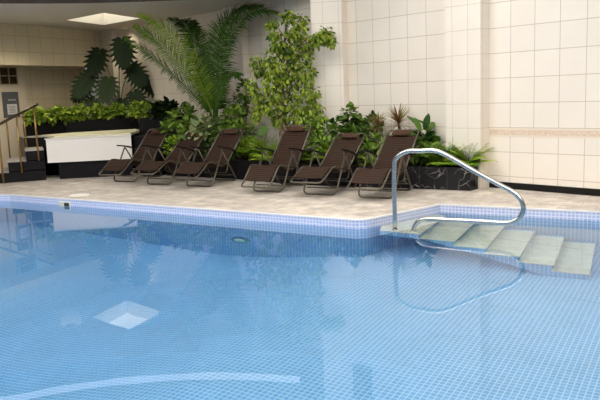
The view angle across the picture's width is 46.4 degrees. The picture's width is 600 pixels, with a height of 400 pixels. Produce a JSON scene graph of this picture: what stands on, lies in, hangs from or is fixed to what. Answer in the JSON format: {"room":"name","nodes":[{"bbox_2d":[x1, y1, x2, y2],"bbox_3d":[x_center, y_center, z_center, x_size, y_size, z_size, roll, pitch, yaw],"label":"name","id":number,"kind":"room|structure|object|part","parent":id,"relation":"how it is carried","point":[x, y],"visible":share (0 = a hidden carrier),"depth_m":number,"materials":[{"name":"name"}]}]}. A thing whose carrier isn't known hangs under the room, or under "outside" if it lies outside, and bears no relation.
{"room":"indoor swimming pool","nodes":[
{"label":"indoor swimming pool","id":0,"kind":"room"},
{"bbox_2d":[0,67,26,167],"bbox_3d":[-8.764,-1.724,15.858,0.097,2.605,6.580,2,10,26],"label":"pier","id":1,"kind":"object","parent":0,"point":[12,130],"visible":0.46,"depth_m":18.32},
{"bbox_2d":[0,67,18,84],"bbox_3d":[-7.566,-3.202,18.068,0.025,0.455,0.680,2,10,26],"label":"wall window","id":2,"kind":"structure","parent":1,"relation":"attached to","point":[8,75],"depth_m":18.12,"materials":[{"name":"beige glass"}]},
{"bbox_2d":[1,92,19,117],"bbox_3d":[-7.519,-2.480,18.215,0.025,0.660,0.520,2,10,26],"label":"notice board","id":3,"kind":"object","parent":1,"relation":"attached to","point":[10,100],"visible":0.98,"depth_m":18.18,"materials":[{"name":"grey"}]},
{"bbox_2d":[0,23,101,119],"bbox_3d":[-7.972,-2.590,16.681,1.050,4.000,9.000,2,10,26],"label":"wall","id":4,"kind":"structure","parent":0,"point":[50,58],"depth_m":18.85,"materials":[{"name":"tile"}]},
{"bbox_2d":[0,0,272,30],"bbox_3d":[-4.315,-4.307,16.362,10.923,0.001,8.291,-2,9,0],"label":"ceiling","id":5,"kind":"structure","parent":0,"point":[59,15],"depth_m":15.48,"materials":[{"name":"paint"}]},
{"bbox_2d":[69,13,139,24],"bbox_3d":[-4.772,-4.566,16.974,2.252,0.360,1.400,6,12,42],"label":"skylight","id":6,"kind":"object","parent":5,"relation":"attached to","point":[102,18],"visible":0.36,"depth_m":17.86,"materials":[{"name":"white glass"}]},
{"bbox_2d":[0,174,599,218],"bbox_3d":[-0.498,0.070,10.632,27.000,0.001,27.000,-2,9,0],"label":"floor","id":7,"kind":"structure","parent":0,"point":[224,195],"depth_m":11.25,"materials":[{"name":"stone"}]},
{"bbox_2d":[0,147,46,182],"bbox_3d":[-6.255,-0.782,15.463,1.152,0.665,1.112,-6,9,-21],"label":"stone steps","id":8,"kind":"structure","parent":7,"relation":"on","point":[33,169],"depth_m":15.06,"materials":[{"name":"black stone"}]},
{"bbox_2d":[0,103,36,157],"bbox_3d":[-6.728,-1.420,15.683,1.741,1.427,0.046,-6,9,-21],"label":"stair rail","id":9,"kind":"object","parent":8,"relation":"on","point":[36,103],"visible":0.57,"depth_m":15.79,"materials":[{"name":"brown wood"}]},
{"bbox_3d":[-6.567,-1.365,15.754,0.040,0.853,0.038,-2,9,0],"label":"post","id":10,"kind":"part","parent":9,"relation":"part of","materials":[{"name":"brown metal"}]},
{"bbox_3d":[-6.231,-1.595,15.855,0.040,0.819,0.038,-2,9,0],"label":"post","id":11,"kind":"part","parent":9,"relation":"part of","materials":[{"name":"brown metal"}]},
{"bbox_2d":[0,103,39,183],"bbox_3d":[-6.343,-1.171,14.736,1.741,1.662,0.046,-6,9,-21],"label":"stair rail","id":12,"kind":"object","parent":8,"relation":"attached to","point":[37,104],"visible":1,"depth_m":14.85,"materials":[{"name":"brown metal"}]},
{"bbox_3d":[-6.316,-0.959,14.776,0.040,1.230,0.038,-2,9,0],"label":"post","id":13,"kind":"part","parent":12,"relation":"part of","materials":[{"name":"brown metal"}]},
{"bbox_3d":[-5.970,-1.185,14.882,0.040,1.215,0.038,-2,9,0],"label":"post","id":14,"kind":"part","parent":12,"relation":"part of","materials":[{"name":"brown metal"}]},
{"bbox_3d":[-6.359,-1.555,14.677,1.741,0.883,0.046,-6,9,-21],"label":"rail","id":15,"kind":"part","parent":12,"relation":"part of","materials":[{"name":"brown wood"}]},
{"bbox_3d":[-5.643,-1.418,14.978,0.040,1.161,0.038,-2,9,0],"label":"post","id":16,"kind":"part","parent":12,"relation":"part of","materials":[{"name":"brown metal"}]},
{"bbox_2d":[19,129,139,178],"bbox_3d":[-5.416,-1.222,17.398,2.829,0.878,4.657,-4,9,-12],"label":"raised platform","id":17,"kind":"object","parent":7,"relation":"on","point":[80,169],"visible":0.33,"depth_m":15.37,"materials":[{"name":"black stone"}]},
{"bbox_2d":[23,117,138,135],"bbox_3d":[-5.978,-2.010,18.773,3.156,0.300,2.593,-7,10,-30],"label":"planter","id":18,"kind":"object","parent":17,"relation":"on","point":[100,124],"visible":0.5,"depth_m":17.79,"materials":[{"name":"black stone"}]},
{"bbox_2d":[21,106,51,125],"bbox_3d":[-6.384,-2.045,17.002,0.757,0.508,0.588,-5,9,-17],"label":"pothos","id":19,"kind":"object","parent":18,"relation":"on","point":[40,114],"visible":0.84,"depth_m":16.90,"materials":[{"name":"green plant"}]},
{"bbox_2d":[41,104,72,125],"bbox_3d":[-6.040,-2.101,17.302,0.776,0.542,0.698,-2,9,0],"label":"pothos","id":20,"kind":"object","parent":18,"relation":"on","point":[62,112],"visible":0.87,"depth_m":17.21,"materials":[{"name":"green plant"}]},
{"bbox_2d":[62,101,88,125],"bbox_3d":[-5.675,-2.178,17.625,0.752,0.584,0.620,-5,9,-19],"label":"pothos","id":21,"kind":"object","parent":18,"relation":"on","point":[77,114],"visible":0.9,"depth_m":17.58,"materials":[{"name":"green plant"}]},
{"bbox_2d":[85,102,108,120],"bbox_3d":[-5.270,-2.256,17.971,0.656,0.516,0.759,1,9,19],"label":"pothos","id":22,"kind":"object","parent":18,"relation":"on","point":[99,112],"visible":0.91,"depth_m":17.87,"materials":[{"name":"green plant"}]},
{"bbox_2d":[69,36,153,117],"bbox_3d":[-4.823,-3.202,18.364,2.518,2.192,0.735,-4,9,-11],"label":"monstera","id":23,"kind":"object","parent":18,"relation":"on","point":[123,56],"visible":0.77,"depth_m":18.38,"materials":[{"name":"green plant"}]},
{"bbox_2d":[102,102,127,119],"bbox_3d":[-4.836,-2.297,18.195,0.755,0.502,0.616,-4,9,-10],"label":"pothos","id":24,"kind":"object","parent":18,"relation":"on","point":[114,111],"visible":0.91,"depth_m":18.09,"materials":[{"name":"green plant"}]},
{"bbox_2d":[118,103,142,117],"bbox_3d":[-4.415,-2.358,18.389,0.793,0.481,0.622,-2,9,0],"label":"pothos","id":25,"kind":"object","parent":18,"relation":"on","point":[138,113],"visible":0.36,"depth_m":18.25,"materials":[{"name":"green plant"}]},
{"bbox_2d":[41,129,137,162],"bbox_3d":[-4.829,-1.259,16.115,2.159,0.555,2.248,-4,9,-14],"label":"tub","id":26,"kind":"object","parent":17,"relation":"on","point":[91,145],"visible":0.94,"depth_m":15.20,"materials":[{"name":"white plastic"}]},
{"bbox_2d":[70,193,88,196],"bbox_3d":[-3.947,-0.091,12.528,0.340,0.012,0.340,-2,9,0],"label":"lid","id":27,"kind":"object","parent":7,"relation":"on","point":[80,194],"visible":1,"depth_m":12.46,"materials":[{"name":"white plastic"}]},
{"bbox_2d":[100,30,122,113],"bbox_3d":[-5.395,-3.817,20.027,0.240,5.200,0.640,-10,12,-42],"label":"tiled column","id":28,"kind":"structure","parent":7,"relation":"on","point":[107,35],"depth_m":19.82,"materials":[{"name":"beige tile"}]},
{"bbox_2d":[99,129,168,181],"bbox_3d":[-3.408,-0.923,14.525,0.682,1.006,1.727,2,10,27],"label":"sun lounger","id":29,"kind":"object","parent":7,"relation":"on","point":[145,152],"visible":0.86,"depth_m":14.72,"materials":[{"name":"brown fabric"}]},
{"bbox_3d":[-3.562,-0.697,14.236,0.580,0.287,1.011,2,10,27],"label":"seat frame","id":30,"kind":"part","parent":29,"relation":"part of","materials":[{"name":"brown"}]},
{"bbox_3d":[-3.643,-1.110,14.746,0.052,0.156,0.613,2,10,27],"label":"armrest","id":31,"kind":"part","parent":29,"relation":"part of","materials":[{"name":"black"}]},
{"bbox_3d":[-3.488,-0.736,14.381,0.627,0.683,0.458,2,10,27],"label":"leg","id":32,"kind":"part","parent":29,"relation":"part of","materials":[{"name":"brown"}]},
{"bbox_3d":[-3.289,-0.796,14.772,0.575,0.670,0.498,2,10,27],"label":"leg","id":33,"kind":"part","parent":29,"relation":"part of","materials":[{"name":"brown"}]},
{"bbox_3d":[-3.192,-1.173,14.938,0.580,0.656,0.729,2,10,27],"label":"frame","id":34,"kind":"part","parent":29,"relation":"part of","materials":[{"name":"brown"}]},
{"bbox_2d":[151,129,162,133],"bbox_3d":[-3.083,-1.483,15.132,0.330,0.095,0.099,2,10,27],"label":"pillow","id":35,"kind":"object","parent":29,"relation":"on","point":[157,131],"depth_m":15.11,"materials":[{"name":"brown fabric"}]},
{"bbox_2d":[133,134,176,174],"bbox_3d":[-3.294,-1.028,15.717,0.824,0.840,1.036,-1,9,11],"label":"stone plinth","id":36,"kind":"object","parent":7,"relation":"on","point":[137,139],"visible":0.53,"depth_m":15.32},
{"bbox_2d":[139,117,175,134],"bbox_3d":[-3.698,-1.509,17.689,0.734,1.220,3.380,-5,9,-16],"label":"planter","id":37,"kind":"object","parent":36,"relation":"on","point":[146,124],"visible":0.24,"depth_m":16.26,"materials":[{"name":"black stone"}]},
{"bbox_2d":[125,99,163,119],"bbox_3d":[-3.603,-2.143,16.767,1.308,0.577,0.733,4,11,34],"label":"pothos","id":38,"kind":"object","parent":37,"relation":"on","point":[147,106],"visible":0.51,"depth_m":16.78,"materials":[{"name":"green plant"}]},
{"bbox_2d":[146,96,189,120],"bbox_3d":[-3.034,-2.059,16.265,1.165,0.746,0.808,-2,9,0],"label":"leafy shrub","id":39,"kind":"object","parent":37,"relation":"on","point":[167,105],"visible":0.54,"depth_m":16.15,"materials":[{"name":"green plant"}]},
{"bbox_2d":[130,133,205,184],"bbox_3d":[-2.566,-0.807,13.855,0.682,0.916,1.840,2,10,27],"label":"sun lounger","id":40,"kind":"object","parent":7,"relation":"on","point":[180,153],"visible":0.87,"depth_m":13.95,"materials":[{"name":"brown fabric"}]},
{"bbox_3d":[-2.739,-0.655,13.521,0.580,0.217,1.051,2,10,27],"label":"seat frame","id":41,"kind":"part","parent":40,"relation":"part of","materials":[{"name":"brown"}]},
{"bbox_3d":[-2.803,-1.022,14.069,0.052,0.190,0.642,2,10,27],"label":"armrest","id":42,"kind":"part","parent":40,"relation":"part of","materials":[{"name":"black"}]},
{"bbox_3d":[-2.654,-0.662,13.689,0.627,0.683,0.458,2,10,27],"label":"leg","id":43,"kind":"part","parent":40,"relation":"part of","materials":[{"name":"brown"}]},
{"bbox_3d":[-2.456,-0.722,14.080,0.575,0.670,0.498,2,10,27],"label":"leg","id":44,"kind":"part","parent":40,"relation":"part of","materials":[{"name":"brown"}]},
{"bbox_3d":[-2.340,-1.060,14.286,0.580,0.567,0.800,2,10,27],"label":"frame","id":45,"kind":"part","parent":40,"relation":"part of","materials":[{"name":"brown"}]},
{"bbox_3d":[-2.240,-1.001,13.786,0.052,0.190,0.642,2,10,27],"label":"armrest","id":46,"kind":"part","parent":40,"relation":"part of","materials":[{"name":"black"}]},
{"bbox_2d":[186,133,199,137],"bbox_3d":[-2.217,-1.341,14.509,0.330,0.087,0.105,2,10,27],"label":"pillow","id":47,"kind":"object","parent":40,"relation":"on","point":[188,134],"depth_m":14.47,"materials":[{"name":"brown fabric"}]},
{"bbox_2d":[171,129,243,186],"bbox_3d":[-1.718,-0.799,13.304,0.682,1.001,1.744,2,10,28],"label":"sun lounger","id":48,"kind":"object","parent":7,"relation":"on","point":[221,152],"visible":1,"depth_m":13.49,"materials":[{"name":"brown fabric"}]},
{"bbox_3d":[-1.947,-0.990,13.532,0.052,0.158,0.615,2,10,28],"label":"armrest","id":49,"kind":"part","parent":48,"relation":"part of","materials":[{"name":"black"}]},
{"bbox_3d":[-1.879,-0.587,13.014,0.580,0.267,1.024,2,10,28],"label":"seat frame","id":50,"kind":"part","parent":48,"relation":"part of","materials":[{"name":"brown"}]},
{"bbox_3d":[-1.799,-0.616,13.164,0.627,0.683,0.458,2,10,28],"label":"leg","id":51,"kind":"part","parent":48,"relation":"part of","materials":[{"name":"brown"}]},
{"bbox_3d":[-1.594,-0.675,13.551,0.575,0.670,0.498,2,10,28],"label":"leg","id":52,"kind":"part","parent":48,"relation":"part of","materials":[{"name":"brown"}]},
{"bbox_3d":[-1.491,-1.050,13.718,0.580,0.651,0.734,2,10,28],"label":"frame","id":53,"kind":"part","parent":48,"relation":"part of","materials":[{"name":"brown"}]},
{"bbox_3d":[-1.389,-0.967,13.240,0.052,0.158,0.615,2,10,28],"label":"armrest","id":54,"kind":"part","parent":48,"relation":"part of","materials":[{"name":"black"}]},
{"bbox_2d":[223,129,237,133],"bbox_3d":[-1.377,-1.358,13.912,0.330,0.094,0.100,2,10,28],"label":"pillow","id":55,"kind":"object","parent":48,"relation":"on","point":[226,131],"depth_m":13.89,"materials":[{"name":"brown fabric"}]},
{"bbox_2d":[166,152,272,179],"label":"planter","id":56,"kind":"object","parent":7,"relation":"on","point":[240,166],"depth_m":14.10,"materials":[{"name":"black stone"}]},
{"bbox_2d":[161,131,194,155],"bbox_3d":[-2.571,-1.172,14.908,0.885,0.642,0.503,0,9,14],"label":"leafy shrub","id":57,"kind":"object","parent":56,"relation":"on","point":[176,139],"visible":0.31,"depth_m":14.86,"materials":[{"name":"green plant"}]},
{"bbox_2d":[154,101,208,153],"bbox_3d":[-2.487,-1.501,15.032,1.296,1.247,1.014,-2,9,0],"label":"schefflera","id":58,"kind":"object","parent":56,"relation":"on","point":[171,123],"visible":0.54,"depth_m":14.98,"materials":[{"name":"green plant"}]},
{"bbox_2d":[177,112,224,158],"bbox_3d":[-1.969,-1.348,14.693,1.382,1.008,0.805,-2,9,0],"label":"dieffenbachia","id":59,"kind":"object","parent":56,"relation":"on","point":[210,127],"visible":0.59,"depth_m":14.61,"materials":[{"name":"green plant"}]},
{"bbox_3d":[-1.938,-1.210,14.723,0.682,0.723,0.103,-1,9,6],"label":"stem","id":60,"kind":"part","parent":59,"relation":"part of","materials":[{"name":"green plant"}]},
{"bbox_2d":[123,3,280,125],"bbox_3d":[-1.899,-2.549,15.107,3.170,3.243,2.558,-2,9,0],"label":"palm","id":61,"kind":"object","parent":56,"relation":"on","point":[206,88],"visible":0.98,"depth_m":14.73,"materials":[{"name":"green plant"}]},
{"bbox_2d":[208,104,258,159],"bbox_3d":[-1.370,-1.397,14.411,1.137,1.141,0.794,2,10,26],"label":"leafy shrub","id":62,"kind":"object","parent":56,"relation":"on","point":[237,110],"visible":0.58,"depth_m":14.30,"materials":[{"name":"green plant"}]},
{"bbox_2d":[219,78,251,146],"bbox_3d":[-1.285,-1.732,14.777,0.792,1.682,0.568,2,10,27],"label":"leafy shrub","id":63,"kind":"object","parent":56,"relation":"on","point":[242,97],"visible":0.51,"depth_m":14.69,"materials":[{"name":"green plant"}]},
{"bbox_3d":[-1.253,-1.616,14.807,0.379,1.442,0.167,0,9,15],"label":"stem","id":64,"kind":"part","parent":63,"relation":"part of","materials":[{"name":"green plant"}]},
{"bbox_2d":[231,135,266,159],"bbox_3d":[-1.161,-1.038,14.015,1.052,0.541,0.468,0,9,18],"label":"fern","id":65,"kind":"object","parent":56,"relation":"on","point":[247,138],"visible":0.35,"depth_m":13.94,"materials":[{"name":"green plant"}]},
{"bbox_2d":[231,137,271,160],"bbox_3d":[-0.910,-1.015,13.811,1.041,0.528,0.920,6,12,43],"label":"fern","id":66,"kind":"object","parent":56,"relation":"on","point":[247,152],"visible":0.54,"depth_m":13.73,"materials":[{"name":"green plant"}]},
{"bbox_2d":[243,136,281,161],"bbox_3d":[-0.607,-0.995,13.593,1.034,0.530,1.066,5,11,39],"label":"fern","id":67,"kind":"object","parent":56,"relation":"on","point":[258,141],"visible":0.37,"depth_m":13.45,"materials":[{"name":"green plant"}]},
{"bbox_2d":[257,125,268,161],"bbox_3d":[-0.685,-1.044,13.243,0.234,0.739,0.110,-2,9,0],"label":"plant","id":68,"kind":"object","parent":56,"relation":"on","point":[263,130],"visible":0.87,"depth_m":13.19,"materials":[{"name":"green plant"}]},
{"bbox_2d":[222,5,253,148],"bbox_3d":[-1.401,-3.313,15.721,0.240,5.200,0.650,-10,12,-42],"label":"tiled column","id":69,"kind":"structure","parent":7,"relation":"on","point":[241,58],"depth_m":15.58,"materials":[{"name":"beige tile"}]},
{"bbox_2d":[241,125,310,191],"bbox_3d":[-0.393,-0.725,12.231,0.682,1.076,1.606,3,10,29],"label":"sun lounger","id":70,"kind":"object","parent":7,"relation":"on","point":[289,152],"visible":0.97,"depth_m":12.45,"materials":[{"name":"brown fabric"}]},
{"bbox_3d":[-0.537,-0.441,11.989,0.580,0.348,0.962,3,10,29],"label":"seat frame","id":71,"kind":"part","parent":70,"relation":"part of","materials":[{"name":"brown"}]},
{"bbox_3d":[-0.471,-0.505,12.105,0.627,0.683,0.458,3,10,29],"label":"leg","id":72,"kind":"part","parent":70,"relation":"part of","materials":[{"name":"brown"}]},
{"bbox_3d":[-0.259,-0.565,12.489,0.575,0.670,0.498,3,10,29],"label":"leg","id":73,"kind":"part","parent":70,"relation":"part of","materials":[{"name":"brown"}]},
{"bbox_3d":[-0.172,-0.971,12.614,0.580,0.725,0.658,3,10,29],"label":"frame","id":74,"kind":"part","parent":70,"relation":"part of","materials":[{"name":"brown"}]},
{"bbox_2d":[288,126,303,131],"bbox_3d":[-0.069,-1.303,12.777,0.330,0.101,0.093,3,10,29],"label":"pillow","id":75,"kind":"object","parent":70,"relation":"on","point":[291,128],"depth_m":12.76,"materials":[{"name":"brown fabric"}]},
{"bbox_3d":[-0.066,-0.868,12.159,0.052,0.130,0.585,3,10,29],"label":"armrest","id":76,"kind":"part","parent":70,"relation":"part of","materials":[{"name":"black"}]},
{"bbox_2d":[267,155,358,186],"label":"planter","id":77,"kind":"object","parent":7,"relation":"on","point":[354,166],"depth_m":12.52,"materials":[{"name":"black stone"}]},
{"bbox_2d":[262,140,278,159],"bbox_3d":[-0.315,-0.932,13.308,0.870,0.471,0.952,-9,11,-37],"label":"fern","id":78,"kind":"object","parent":77,"relation":"on","point":[273,147],"visible":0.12,"depth_m":13.23,"materials":[{"name":"green plant"}]},
{"bbox_2d":[244,9,337,142],"bbox_3d":[-0.154,-2.153,13.306,1.878,2.874,0.963,0,9,12],"label":"ficus tree","id":79,"kind":"object","parent":77,"relation":"on","point":[280,78],"visible":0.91,"depth_m":13.17,"materials":[{"name":"green plant"}]},
{"bbox_2d":[300,136,331,163],"bbox_3d":[0.274,-0.932,12.943,1.037,0.535,0.892,4,11,36],"label":"fern","id":80,"kind":"object","parent":77,"relation":"on","point":[308,158],"visible":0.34,"depth_m":12.81,"materials":[{"name":"green plant"}]},
{"bbox_2d":[302,118,344,158],"bbox_3d":[0.441,-1.080,12.847,0.992,0.850,0.774,-2,9,0],"label":"leafy shrub","id":81,"kind":"object","parent":77,"relation":"on","point":[316,140],"visible":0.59,"depth_m":12.76,"materials":[{"name":"green plant"}]},
{"bbox_2d":[315,138,360,161],"bbox_3d":[0.646,-0.909,12.791,0.854,0.507,0.963,-7,10,-30],"label":"fern","id":82,"kind":"object","parent":77,"relation":"on","point":[324,150],"visible":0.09,"depth_m":12.66,"materials":[{"name":"green plant"}]},
{"bbox_2d":[327,101,383,159],"bbox_3d":[1.033,-1.251,12.876,1.098,1.131,0.779,-2,9,0],"label":"leafy shrub","id":83,"kind":"object","parent":77,"relation":"on","point":[357,124],"visible":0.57,"depth_m":12.81,"materials":[{"name":"green plant"}]},
{"bbox_2d":[290,133,364,195],"bbox_3d":[0.496,-0.596,11.672,0.682,0.921,1.837,3,10,29],"label":"sun lounger","id":84,"kind":"object","parent":7,"relation":"on","point":[337,159],"visible":1,"depth_m":11.84,"materials":[{"name":"brown fabric"}]},
{"bbox_3d":[0.268,-0.811,11.896,0.052,0.188,0.640,3,10,29],"label":"armrest","id":85,"kind":"part","parent":84,"relation":"part of","materials":[{"name":"black"}]},
{"bbox_3d":[0.311,-0.442,11.347,0.580,0.217,1.051,3,10,29],"label":"seat frame","id":86,"kind":"part","parent":84,"relation":"part of","materials":[{"name":"brown"}]},
{"bbox_3d":[0.402,-0.449,11.512,0.627,0.683,0.458,3,10,29],"label":"leg","id":87,"kind":"part","parent":84,"relation":"part of","materials":[{"name":"brown"}]},
{"bbox_3d":[0.614,-0.508,11.896,0.575,0.670,0.498,3,10,29],"label":"leg","id":88,"kind":"part","parent":84,"relation":"part of","materials":[{"name":"brown"}]},
{"bbox_3d":[0.738,-0.848,12.095,0.580,0.572,0.797,3,10,29],"label":"frame","id":89,"kind":"part","parent":84,"relation":"part of","materials":[{"name":"brown"}]},
{"bbox_3d":[0.821,-0.787,11.594,0.052,0.188,0.640,3,10,29],"label":"armrest","id":90,"kind":"part","parent":84,"relation":"part of","materials":[{"name":"black"}]},
{"bbox_2d":[340,133,358,137],"bbox_3d":[0.869,-1.130,12.312,0.330,0.087,0.105,3,10,29],"label":"pillow","id":91,"kind":"object","parent":84,"relation":"on","point":[343,135],"depth_m":12.29,"materials":[{"name":"brown fabric"}]},
{"bbox_2d":[310,0,349,149],"bbox_3d":[0.621,-3.059,13.552,0.643,5.200,0.674,0,9,15],"label":"tiled column","id":92,"kind":"structure","parent":7,"relation":"on","point":[332,66],"depth_m":13.32,"materials":[{"name":"beige tile"}]},
{"bbox_2d":[347,129,418,198],"bbox_3d":[1.339,-0.567,11.069,0.682,0.981,1.756,3,10,29],"label":"sun lounger","id":93,"kind":"object","parent":7,"relation":"on","point":[399,141],"visible":0.91,"depth_m":11.28,"materials":[{"name":"brown fabric"}]},
{"bbox_3d":[1.111,-0.763,11.293,0.052,0.166,0.622,3,10,29],"label":"armrest","id":94,"kind":"part","parent":93,"relation":"part of","materials":[{"name":"black"}]},
{"bbox_3d":[1.169,-0.358,10.774,0.580,0.277,1.017,3,10,29],"label":"seat frame","id":95,"kind":"part","parent":93,"relation":"part of","materials":[{"name":"brown"}]},
{"bbox_3d":[1.250,-0.391,10.919,0.627,0.683,0.458,3,10,29],"label":"leg","id":96,"kind":"part","parent":93,"relation":"part of","materials":[{"name":"brown"}]},
{"bbox_3d":[1.462,-0.451,11.303,0.575,0.670,0.498,3,10,29],"label":"leg","id":97,"kind":"part","parent":93,"relation":"part of","materials":[{"name":"brown"}]},
{"bbox_3d":[1.573,-0.817,11.477,0.580,0.632,0.751,3,10,29],"label":"frame","id":98,"kind":"part","parent":93,"relation":"part of","materials":[{"name":"brown"}]},
{"bbox_2d":[392,130,411,135],"bbox_3d":[1.695,-1.119,11.675,0.330,0.093,0.101,3,10,29],"label":"pillow","id":99,"kind":"object","parent":93,"relation":"on","point":[395,132],"depth_m":11.65,"materials":[{"name":"brown fabric"}]},
{"bbox_2d":[356,158,477,190],"bbox_3d":[1.679,-0.442,12.168,1.068,0.370,2.906,-10,12,-42],"label":"planter","id":100,"kind":"object","parent":7,"relation":"on","point":[447,177],"visible":0.54,"depth_m":11.47,"materials":[{"name":"black stone"}]},
{"bbox_2d":[354,153,375,165],"bbox_3d":[1.249,-0.662,12.259,0.780,0.312,0.802,-2,9,0],"label":"fern","id":101,"kind":"object","parent":100,"relation":"in","point":[368,161],"visible":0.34,"depth_m":12.19,"materials":[{"name":"green plant"}]},
{"bbox_2d":[358,132,389,160],"bbox_3d":[1.445,-0.915,12.320,0.910,0.607,0.650,0,9,14],"label":"leafy shrub","id":102,"kind":"object","parent":100,"relation":"on","point":[376,136],"visible":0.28,"depth_m":12.22,"materials":[{"name":"green plant"}]},
{"bbox_2d":[366,110,390,146],"bbox_3d":[1.417,-1.145,12.580,0.595,0.976,0.584,-4,9,-12],"label":"dracaena","id":103,"kind":"object","parent":100,"relation":"on","point":[376,121],"visible":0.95,"depth_m":12.53,"materials":[{"name":"red plant"}]},
{"bbox_2d":[383,103,412,129],"bbox_3d":[1.738,-1.161,12.214,0.745,1.092,0.660,-2,9,0],"label":"dracaena","id":104,"kind":"object","parent":100,"relation":"on","point":[398,118],"visible":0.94,"depth_m":12.13,"materials":[{"name":"red plant"}]},
{"bbox_2d":[405,136,444,166],"bbox_3d":[2.017,-0.842,11.836,0.992,0.589,0.661,4,11,35],"label":"leafy shrub","id":105,"kind":"object","parent":100,"relation":"on","point":[417,158],"visible":0.3,"depth_m":11.74,"materials":[{"name":"green plant"}]},
{"bbox_3d":[2.044,-0.744,11.815,0.437,0.377,0.144,6,12,44],"label":"stem","id":106,"kind":"part","parent":105,"relation":"part of","materials":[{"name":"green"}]},
{"bbox_2d":[407,113,444,165],"bbox_3d":[2.130,-1.030,11.945,0.759,0.896,0.622,-2,9,0],"label":"rubber plant","id":107,"kind":"object","parent":100,"relation":"on","point":[430,135],"visible":0.45,"depth_m":11.87,"materials":[{"name":"green plant"}]},
{"bbox_2d":[416,142,460,166],"bbox_3d":[2.364,-0.780,11.691,0.843,0.452,0.777,-7,10,-28],"label":"fern","id":108,"kind":"object","parent":100,"relation":"on","point":[434,155],"visible":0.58,"depth_m":11.56,"materials":[{"name":"green plant"}]},
{"bbox_2d":[427,139,468,164],"bbox_3d":[2.497,-0.813,11.635,0.861,0.522,0.881,5,12,41],"label":"fern","id":109,"kind":"object","parent":100,"relation":"on","point":[451,139],"visible":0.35,"depth_m":11.48,"materials":[{"name":"green plant"}]},
{"bbox_2d":[439,142,497,166],"bbox_3d":[2.703,-0.735,11.368,0.927,0.434,0.919,-10,11,-40],"label":"fern","id":110,"kind":"object","parent":100,"relation":"on","point":[462,155],"visible":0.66,"depth_m":11.25,"materials":[{"name":"green plant"}]},
{"bbox_2d":[445,0,488,188],"bbox_3d":[2.678,-2.795,11.303,0.270,5.200,0.720,-10,12,-42],"label":"tiled column","id":111,"kind":"structure","parent":7,"relation":"on","point":[466,21],"depth_m":11.28,"materials":[{"name":"beige tile"}]},
{"bbox_2d":[0,196,599,228],"bbox_3d":[-1.080,1.947,8.464,16.685,3.000,11.750,-2,9,0],"label":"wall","id":112,"kind":"structure","parent":0,"point":[138,208],"depth_m":9.79,"materials":[{"name":"blue tile"}]},
{"bbox_2d":[58,201,70,205],"bbox_3d":[-4.077,0.086,12.139,0.300,0.112,0.025,3,10,32],"label":"skimmer","id":113,"kind":"object","parent":112,"relation":"attached to","point":[61,203],"visible":0.74,"depth_m":12.14,"materials":[{"name":"beige plastic"}]},
{"bbox_2d":[0,201,599,399],"bbox_3d":[-1.077,2.030,8.478,16.705,2.930,11.773,-2,9,0],"label":"pool water","id":114,"kind":"object","parent":112,"relation":"in","point":[96,303],"visible":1,"depth_m":5.82,"materials":[{"name":"blue liquid"}]},
{"bbox_2d":[0,194,599,220],"bbox_3d":[-1.140,0.469,8.241,16.755,0.020,11.831,-2,9,0],"label":"pool edge","id":115,"kind":"structure","parent":112,"relation":"on","point":[435,205],"depth_m":9.80,"materials":[{"name":"blue tile"}]},
{"bbox_2d":[91,0,599,188],"bbox_3d":[0.796,-3.080,13.645,0.200,5.200,21.200,-10,12,-42],"label":"wall","id":116,"kind":"structure","parent":0,"point":[544,55],"depth_m":11.22,"materials":[{"name":"beige tile"}]},
{"bbox_2d":[489,182,599,195],"bbox_3d":[5.556,0.047,8.857,0.012,0.105,7.220,-10,12,-42],"label":"baseboard","id":117,"kind":"structure","parent":116,"relation":"attached to","point":[518,186],"depth_m":10.69,"materials":[{"name":"black stone"}]},
{"bbox_2d":[490,128,599,138],"bbox_3d":[5.524,-0.795,8.729,0.001,0.140,7.220,-10,12,-42],"label":"border","id":118,"kind":"structure","parent":116,"relation":"attached to","point":[499,132],"depth_m":10.64,"materials":[{"name":"tile"}]},
{"label":"ceiling","id":119,"kind":"structure","parent":0,"visible":0},
{"bbox_2d":[0,0,171,3],"bbox_3d":[-4.315,-4.619,13.199,10.809,1.620,1.320,-3,9,-2],"label":"fascia","id":120,"kind":"object","parent":119,"relation":"attached to","point":[1,1],"visible":1,"depth_m":13.82,"materials":[{"name":"white paint"}]},
{"bbox_3d":[-0.906,2.371,8.455,18.000,0.950,13.000,-2,9,0],"label":"floor","id":121,"kind":"structure","parent":0,"visible":0},
{"bbox_3d":[2.425,1.080,8.890,2.749,1.424,2.387,-2,9,0],"label":"steps","id":122,"kind":"structure","parent":121,"relation":"on","visible":0},
{"bbox_2d":[392,148,525,230],"bbox_3d":[1.876,-0.089,8.467,1.694,1.071,0.089,3,10,32],"label":"grab rail","id":123,"kind":"object","parent":122,"relation":"on","point":[513,192],"visible":1,"depth_m":8.43,"materials":[{"name":"silver metal"}]}
]}

